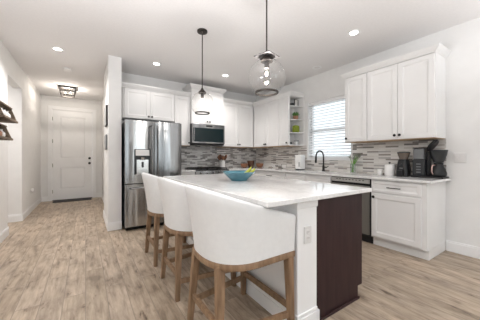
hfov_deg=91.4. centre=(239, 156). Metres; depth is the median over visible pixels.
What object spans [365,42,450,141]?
upper cabinet
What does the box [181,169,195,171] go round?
countertop
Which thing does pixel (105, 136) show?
picture frame
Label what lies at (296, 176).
base cabinet
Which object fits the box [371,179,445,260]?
base cabinet
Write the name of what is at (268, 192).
island countertop
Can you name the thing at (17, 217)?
baseboard
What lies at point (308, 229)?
wall outlet
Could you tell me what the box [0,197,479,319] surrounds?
floor
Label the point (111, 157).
wall
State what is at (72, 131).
door
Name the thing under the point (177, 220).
bar stool
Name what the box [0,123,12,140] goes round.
shelf box
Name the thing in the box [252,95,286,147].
upper cabinet
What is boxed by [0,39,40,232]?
wall
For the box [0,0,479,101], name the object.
ceiling
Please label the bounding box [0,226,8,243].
baseboard
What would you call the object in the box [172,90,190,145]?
upper cabinet
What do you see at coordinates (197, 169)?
cooktop
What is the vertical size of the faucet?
0.388 m
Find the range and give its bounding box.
[187,167,228,174]
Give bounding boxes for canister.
[295,155,304,169]
[384,162,394,175]
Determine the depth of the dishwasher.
3.21 m
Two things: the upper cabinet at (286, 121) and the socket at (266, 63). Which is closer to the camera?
the socket at (266, 63)
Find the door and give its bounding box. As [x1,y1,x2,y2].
[52,110,91,199]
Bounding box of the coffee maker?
[410,140,448,178]
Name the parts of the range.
control panel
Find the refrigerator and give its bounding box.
[122,119,180,229]
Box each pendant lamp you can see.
[190,28,213,114]
[249,0,285,96]
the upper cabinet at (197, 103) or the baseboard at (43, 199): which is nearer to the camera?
the upper cabinet at (197, 103)
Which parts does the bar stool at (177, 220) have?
leg, backrest, seat frame, leg, leg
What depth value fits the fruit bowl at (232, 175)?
2.54 m
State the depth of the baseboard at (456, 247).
2.81 m
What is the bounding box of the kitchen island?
[186,193,361,319]
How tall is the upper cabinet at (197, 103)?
0.805 m
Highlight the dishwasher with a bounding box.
[331,176,372,243]
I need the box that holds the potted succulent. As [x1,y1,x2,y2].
[292,112,298,118]
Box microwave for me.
[190,123,224,145]
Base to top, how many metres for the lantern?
0.196 m
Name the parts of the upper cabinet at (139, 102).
door, crown molding, door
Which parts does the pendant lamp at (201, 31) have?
rod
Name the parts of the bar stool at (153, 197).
leg, backrest, seat frame, leg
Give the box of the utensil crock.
[217,154,226,166]
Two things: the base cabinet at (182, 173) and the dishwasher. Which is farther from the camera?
the base cabinet at (182, 173)
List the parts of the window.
sill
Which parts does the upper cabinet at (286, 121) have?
door, crown molding, shelf, shelf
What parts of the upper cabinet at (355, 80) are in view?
crown molding, door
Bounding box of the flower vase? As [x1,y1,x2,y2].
[347,153,360,171]
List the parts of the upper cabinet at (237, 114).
door, crown molding, door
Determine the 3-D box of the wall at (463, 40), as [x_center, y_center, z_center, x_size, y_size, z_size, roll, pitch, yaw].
[2.957,-0.217,2.557,0.148,2.800,9.214,0,0,-33]
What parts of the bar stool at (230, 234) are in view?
leg, leg, backrest, leg, seat frame, leg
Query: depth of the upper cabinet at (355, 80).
3.59 m
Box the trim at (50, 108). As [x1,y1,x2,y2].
[48,106,95,200]
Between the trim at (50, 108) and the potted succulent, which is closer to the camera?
the potted succulent
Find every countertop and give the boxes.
[163,173,371,207]
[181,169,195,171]
[225,167,450,183]
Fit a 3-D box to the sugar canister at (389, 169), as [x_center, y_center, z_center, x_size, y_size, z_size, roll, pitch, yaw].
[2.135,0.171,3.339,0.134,0.192,0.134,0,0,-33]
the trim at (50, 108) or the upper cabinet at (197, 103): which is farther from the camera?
the trim at (50, 108)
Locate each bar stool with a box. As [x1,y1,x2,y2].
[142,172,193,266]
[157,177,235,301]
[185,184,295,319]
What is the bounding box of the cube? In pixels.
[292,125,298,131]
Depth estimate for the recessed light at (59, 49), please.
3.52 m
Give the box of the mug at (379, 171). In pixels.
[377,169,382,174]
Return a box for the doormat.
[53,198,91,202]
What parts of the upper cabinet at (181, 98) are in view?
crown molding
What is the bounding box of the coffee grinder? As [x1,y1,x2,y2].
[396,152,410,176]
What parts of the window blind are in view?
head rail, rail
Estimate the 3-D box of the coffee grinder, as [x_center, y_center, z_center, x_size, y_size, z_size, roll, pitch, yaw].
[2.218,0.099,3.188,0.214,0.338,0.152,0,0,-33]
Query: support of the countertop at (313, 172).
on the base cabinet at (258, 172)
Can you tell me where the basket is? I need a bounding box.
[429,150,447,162]
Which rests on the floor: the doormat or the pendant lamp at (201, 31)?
the doormat
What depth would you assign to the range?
4.84 m
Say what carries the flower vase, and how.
on the countertop at (313, 172)
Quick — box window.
[306,99,352,160]
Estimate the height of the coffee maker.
0.481 m
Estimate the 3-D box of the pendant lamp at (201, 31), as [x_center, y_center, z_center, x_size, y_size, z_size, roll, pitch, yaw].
[-0.484,-1.084,3.005,0.302,1.065,0.302,0,0,-33]
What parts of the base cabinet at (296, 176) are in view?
drawer, drawer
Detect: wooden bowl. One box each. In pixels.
[241,163,247,167]
[247,161,253,166]
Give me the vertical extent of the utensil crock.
0.320 m
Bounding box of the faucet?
[315,150,328,170]
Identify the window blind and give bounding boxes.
[309,95,350,158]
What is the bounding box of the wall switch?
[454,153,465,162]
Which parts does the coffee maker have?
water tank, basket lid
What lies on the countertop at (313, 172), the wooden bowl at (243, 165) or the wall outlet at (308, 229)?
the wooden bowl at (243, 165)
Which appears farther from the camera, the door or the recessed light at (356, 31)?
the door
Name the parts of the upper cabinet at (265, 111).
door, crown molding, door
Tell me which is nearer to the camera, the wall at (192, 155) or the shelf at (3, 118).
the shelf at (3, 118)
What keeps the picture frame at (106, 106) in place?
attached to the wall at (111, 157)
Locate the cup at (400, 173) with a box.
[397,170,403,176]
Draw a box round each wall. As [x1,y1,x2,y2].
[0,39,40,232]
[41,95,101,196]
[102,55,121,222]
[122,72,255,168]
[256,17,479,246]
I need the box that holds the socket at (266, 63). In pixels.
[264,61,268,68]
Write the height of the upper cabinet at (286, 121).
1.097 m
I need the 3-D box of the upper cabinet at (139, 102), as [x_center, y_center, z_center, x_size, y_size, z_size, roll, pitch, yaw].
[-1.806,-1.012,4.544,0.988,0.620,0.408,0,0,-33]
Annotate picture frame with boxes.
[104,134,106,149]
[105,105,107,126]
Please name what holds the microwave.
attached to the upper cabinet at (197, 103)
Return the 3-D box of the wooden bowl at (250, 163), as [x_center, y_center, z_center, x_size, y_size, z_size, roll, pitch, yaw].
[0.271,0.182,5.856,0.176,0.170,0.176,0,0,-33]
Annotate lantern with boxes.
[58,85,76,97]
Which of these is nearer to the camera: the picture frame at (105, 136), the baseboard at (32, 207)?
the picture frame at (105, 136)
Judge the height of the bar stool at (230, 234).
1.005 m
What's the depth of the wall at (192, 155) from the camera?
5.44 m
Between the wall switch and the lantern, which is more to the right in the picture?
the wall switch
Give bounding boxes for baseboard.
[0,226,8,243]
[8,214,21,222]
[22,197,40,220]
[41,196,47,201]
[103,210,108,230]
[108,221,121,230]
[446,240,479,258]
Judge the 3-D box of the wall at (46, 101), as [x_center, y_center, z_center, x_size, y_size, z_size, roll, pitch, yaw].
[-4.625,-0.217,6.569,1.470,2.800,0.120,0,0,-33]
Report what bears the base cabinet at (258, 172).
on the floor
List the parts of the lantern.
mount plate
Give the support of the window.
in the wall at (463, 40)
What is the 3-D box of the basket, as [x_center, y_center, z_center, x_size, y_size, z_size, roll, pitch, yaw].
[2.483,-0.005,2.929,0.184,0.157,0.184,0,0,-33]
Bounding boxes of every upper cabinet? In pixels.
[122,82,174,122]
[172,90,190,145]
[182,83,226,125]
[215,98,252,147]
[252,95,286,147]
[277,90,303,146]
[340,66,372,142]
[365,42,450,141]
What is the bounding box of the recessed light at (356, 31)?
[347,29,360,35]
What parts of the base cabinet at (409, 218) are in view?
drawer, door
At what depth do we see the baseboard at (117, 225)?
3.76 m
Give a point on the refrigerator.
(150, 147)
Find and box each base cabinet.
[181,172,194,174]
[256,170,285,178]
[286,172,331,183]
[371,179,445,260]
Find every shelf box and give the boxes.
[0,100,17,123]
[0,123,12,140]
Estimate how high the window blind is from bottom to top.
1.125 m
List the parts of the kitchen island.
molding, cap molding, panel, shoe molding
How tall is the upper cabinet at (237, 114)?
1.097 m
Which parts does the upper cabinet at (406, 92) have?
door, crown molding, door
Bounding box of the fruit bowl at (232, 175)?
[223,171,254,180]
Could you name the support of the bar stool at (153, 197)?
on the floor
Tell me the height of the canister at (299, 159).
0.300 m
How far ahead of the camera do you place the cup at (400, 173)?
3.12 m
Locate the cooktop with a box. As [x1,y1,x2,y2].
[188,168,225,170]
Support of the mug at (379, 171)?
on the countertop at (313, 172)
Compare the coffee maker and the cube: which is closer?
the coffee maker
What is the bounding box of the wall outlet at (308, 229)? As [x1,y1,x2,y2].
[304,225,311,243]
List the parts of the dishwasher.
control panel, pocket handle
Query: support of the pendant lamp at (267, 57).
hanging from the ceiling
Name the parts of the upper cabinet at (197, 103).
door, crown molding, door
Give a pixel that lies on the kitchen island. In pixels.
(328, 268)
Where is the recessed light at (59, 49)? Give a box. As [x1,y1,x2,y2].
[51,46,63,51]
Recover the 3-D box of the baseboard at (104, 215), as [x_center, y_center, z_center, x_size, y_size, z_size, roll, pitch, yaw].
[-2.395,1.115,4.167,0.016,0.135,1.106,0,0,-33]
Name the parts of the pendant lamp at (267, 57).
rod, plate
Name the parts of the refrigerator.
door, recess panel, control panel, freezer drawer, handle, handle, door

